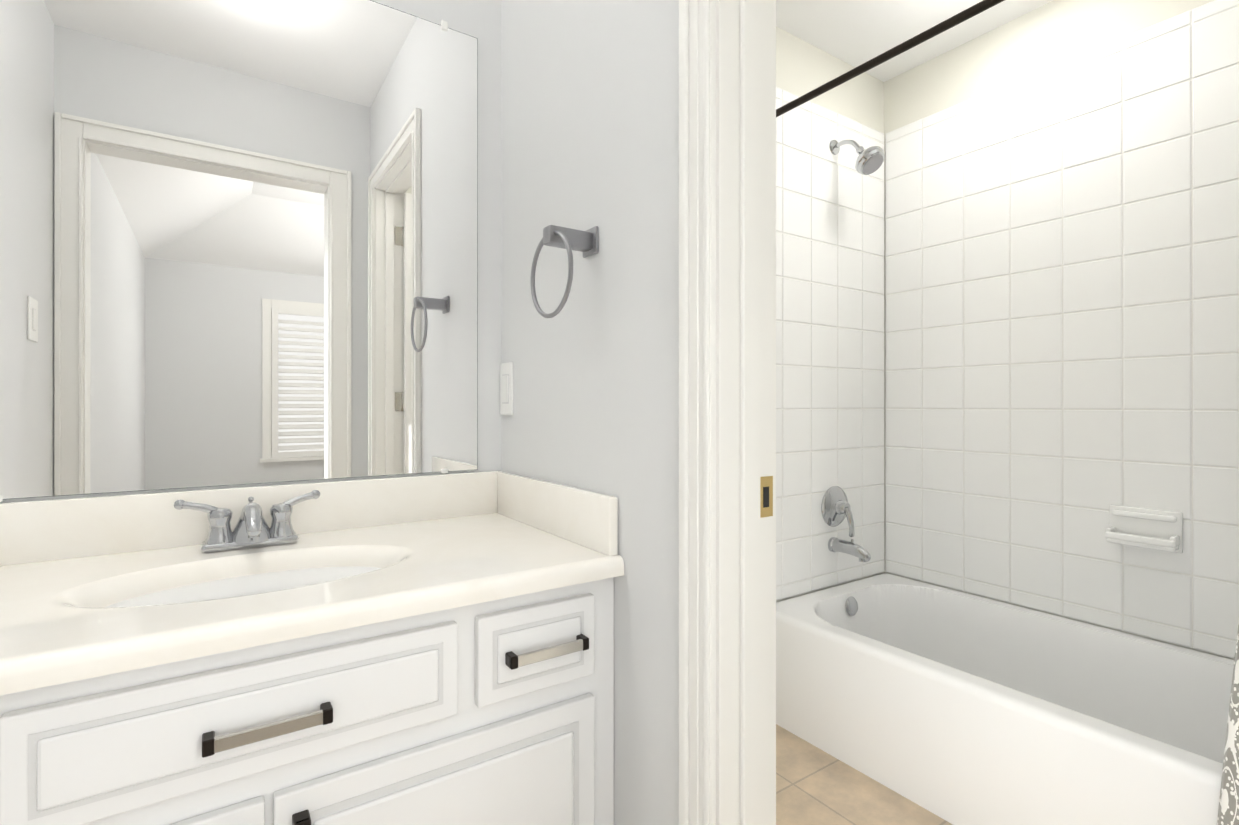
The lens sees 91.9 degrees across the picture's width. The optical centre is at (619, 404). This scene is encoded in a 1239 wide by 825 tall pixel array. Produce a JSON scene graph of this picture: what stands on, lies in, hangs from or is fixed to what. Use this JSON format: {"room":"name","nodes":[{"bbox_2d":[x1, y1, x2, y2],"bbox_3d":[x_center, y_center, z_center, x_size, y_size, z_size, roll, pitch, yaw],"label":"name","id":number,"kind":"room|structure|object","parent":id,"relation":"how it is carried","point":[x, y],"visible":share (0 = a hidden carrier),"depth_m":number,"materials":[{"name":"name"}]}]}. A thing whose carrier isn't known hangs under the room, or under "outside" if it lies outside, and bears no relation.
{"room":"bathroom","nodes":[
{"label":"bathroom","id":0,"kind":"room"},
{"bbox_2d":[0,0,500,502],"bbox_3d":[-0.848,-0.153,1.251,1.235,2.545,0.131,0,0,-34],"label":"mirror","id":1,"kind":"object","parent":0,"point":[238,242],"depth_m":1.23,"materials":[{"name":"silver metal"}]},
{"bbox_2d":[501,0,678,824],"bbox_3d":[0.165,-0.153,0.904,0.055,2.545,1.600,0,0,-34],"label":"wall","id":2,"kind":"structure","parent":0,"point":[589,114],"depth_m":1.11,"materials":[{"name":"white paint"}]},
{"bbox_2d":[500,362,512,414],"bbox_3d":[-0.287,-0.040,1.515,0.009,0.132,0.074,0,0,-34],"label":"switch plate","id":3,"kind":"object","parent":2,"relation":"attached to","point":[506,388],"visible":1,"depth_m":1.50,"materials":[{"name":"white plastic"}]},
{"bbox_2d":[530,225,597,317],"bbox_3d":[-0.098,-0.255,1.152,0.102,0.181,0.164,0,0,-34],"label":"towel ring","id":4,"kind":"object","parent":2,"relation":"attached to","point":[569,240],"visible":1,"depth_m":1.14,"materials":[{"name":"grey metal"}]},
{"bbox_2d":[776,26,883,602],"bbox_3d":[0.467,-0.152,2.195,2.000,2.545,0.200,0,0,-34],"label":"wall","id":5,"kind":"structure","parent":0,"point":[803,67],"depth_m":2.42,"materials":[{"name":"white paint"}]},
{"bbox_2d":[776,87,883,600],"bbox_3d":[0.788,-0.229,2.380,0.900,1.924,0.012,0,0,-34],"label":"wall tile","id":6,"kind":"structure","parent":5,"relation":"attached to","point":[829,319],"depth_m":2.40,"materials":[{"name":"white tile"}]},
{"bbox_2d":[821,486,854,536],"bbox_3d":[0.893,0.428,2.394,0.164,0.198,0.082,0,0,-34],"label":"tub valve","id":7,"kind":"object","parent":6,"relation":"attached to","point":[835,508],"visible":1,"depth_m":2.39,"materials":[{"name":"silver metal"}]},
{"bbox_2d":[828,537,870,561],"bbox_3d":[0.909,0.567,2.353,0.060,0.076,0.168,0,0,-34],"label":"tub spout","id":8,"kind":"object","parent":6,"relation":"attached to","point":[861,553],"visible":1,"depth_m":2.34,"materials":[{"name":"silver metal"}]},
{"bbox_2d":[829,140,884,174],"bbox_3d":[0.929,-0.982,2.341,0.112,0.184,0.212,0,0,-34],"label":"shower head","id":9,"kind":"object","parent":6,"relation":"attached to","point":[869,160],"visible":1,"depth_m":2.29},
{"bbox_2d":[776,0,1238,824],"bbox_3d":[0.947,-0.006,1.481,0.127,2.112,1.676,0,0,-34],"label":"rail","id":10,"kind":"object","parent":5,"relation":"attached to","point":[1228,810],"visible":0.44,"depth_m":1.13,"materials":[{"name":"brown metal"}]},
{"bbox_2d":[1217,622,1238,824],"bbox_3d":[1.274,0.031,0.994,0.124,2.037,0.434,0,0,-34],"label":"curtain","id":11,"kind":"object","parent":10,"relation":"hanging from","point":[1228,810],"depth_m":1.12,"materials":[{"name":"fabric"}]},
{"bbox_2d":[776,724,952,824],"bbox_3d":[0.436,1.170,1.136,3.235,0.100,1.920,0,0,-34],"label":"floor","id":12,"kind":"structure","parent":0,"point":[815,785],"depth_m":1.72,"materials":[{"name":"tile"}]},
{"bbox_2d":[0,470,623,824],"bbox_3d":[-0.607,0.644,1.000,1.111,0.951,0.573,0,0,-34],"label":"bathroom vanity","id":13,"kind":"object","parent":12,"relation":"on","point":[437,649],"visible":1,"depth_m":0.92,"materials":[{"name":"white paint"}]},
{"bbox_2d":[174,490,319,552],"bbox_3d":[-0.697,0.225,1.136,0.245,0.100,0.149,0,0,-34],"label":"faucet","id":14,"kind":"object","parent":13,"relation":"on","point":[251,533],"depth_m":1.14,"materials":[{"name":"silver metal"}]},
{"bbox_2d":[776,573,1233,824],"bbox_3d":[1.295,0.928,1.713,0.801,0.385,1.648,0,0,-34],"label":"bathtub","id":15,"kind":"object","parent":12,"relation":"on","point":[953,707],"visible":1,"depth_m":1.76,"materials":[{"name":"white ceramic"}]},
{"bbox_2d":[776,0,1052,81],"bbox_3d":[0.403,-1.475,1.187,3.235,0.100,1.800,0,0,-34],"label":"ceiling","id":16,"kind":"structure","parent":0,"point":[855,33],"depth_m":2.24,"materials":[{"name":"white paint"}]},
{"bbox_2d":[884,0,1233,659],"bbox_3d":[1.741,-0.152,1.945,0.168,2.545,1.800,0,0,-34],"label":"wall","id":17,"kind":"structure","parent":0,"point":[1051,33],"depth_m":2.21,"materials":[{"name":"white paint"}]},
{"bbox_2d":[885,0,1238,658],"bbox_3d":[1.636,-0.229,1.939,0.012,1.924,1.668,0,0,-34],"label":"wall tile","id":18,"kind":"structure","parent":17,"relation":"attached to","point":[1061,307],"depth_m":2.04,"materials":[{"name":"white tile"}]},
{"bbox_2d":[1105,504,1182,552],"bbox_3d":[1.633,0.388,1.874,0.067,0.124,0.179,0,0,-34],"label":"soap dish","id":19,"kind":"object","parent":18,"relation":"attached to","point":[1156,529],"visible":1,"depth_m":1.87,"materials":[{"name":"white ceramic"}]},
{"bbox_3d":[0.212,-0.153,0.936,0.060,2.545,1.600,0,0,-34],"label":"wall","id":20,"kind":"structure","parent":0,"visible":0},
{"bbox_2d":[679,0,775,824],"bbox_3d":[0.377,0.027,0.637,0.153,2.185,0.800,0,0,-34],"label":"door frame","id":21,"kind":"structure","parent":20,"relation":"attached to","point":[744,412],"depth_m":0.90,"materials":[{"name":"white paint"}]}
]}

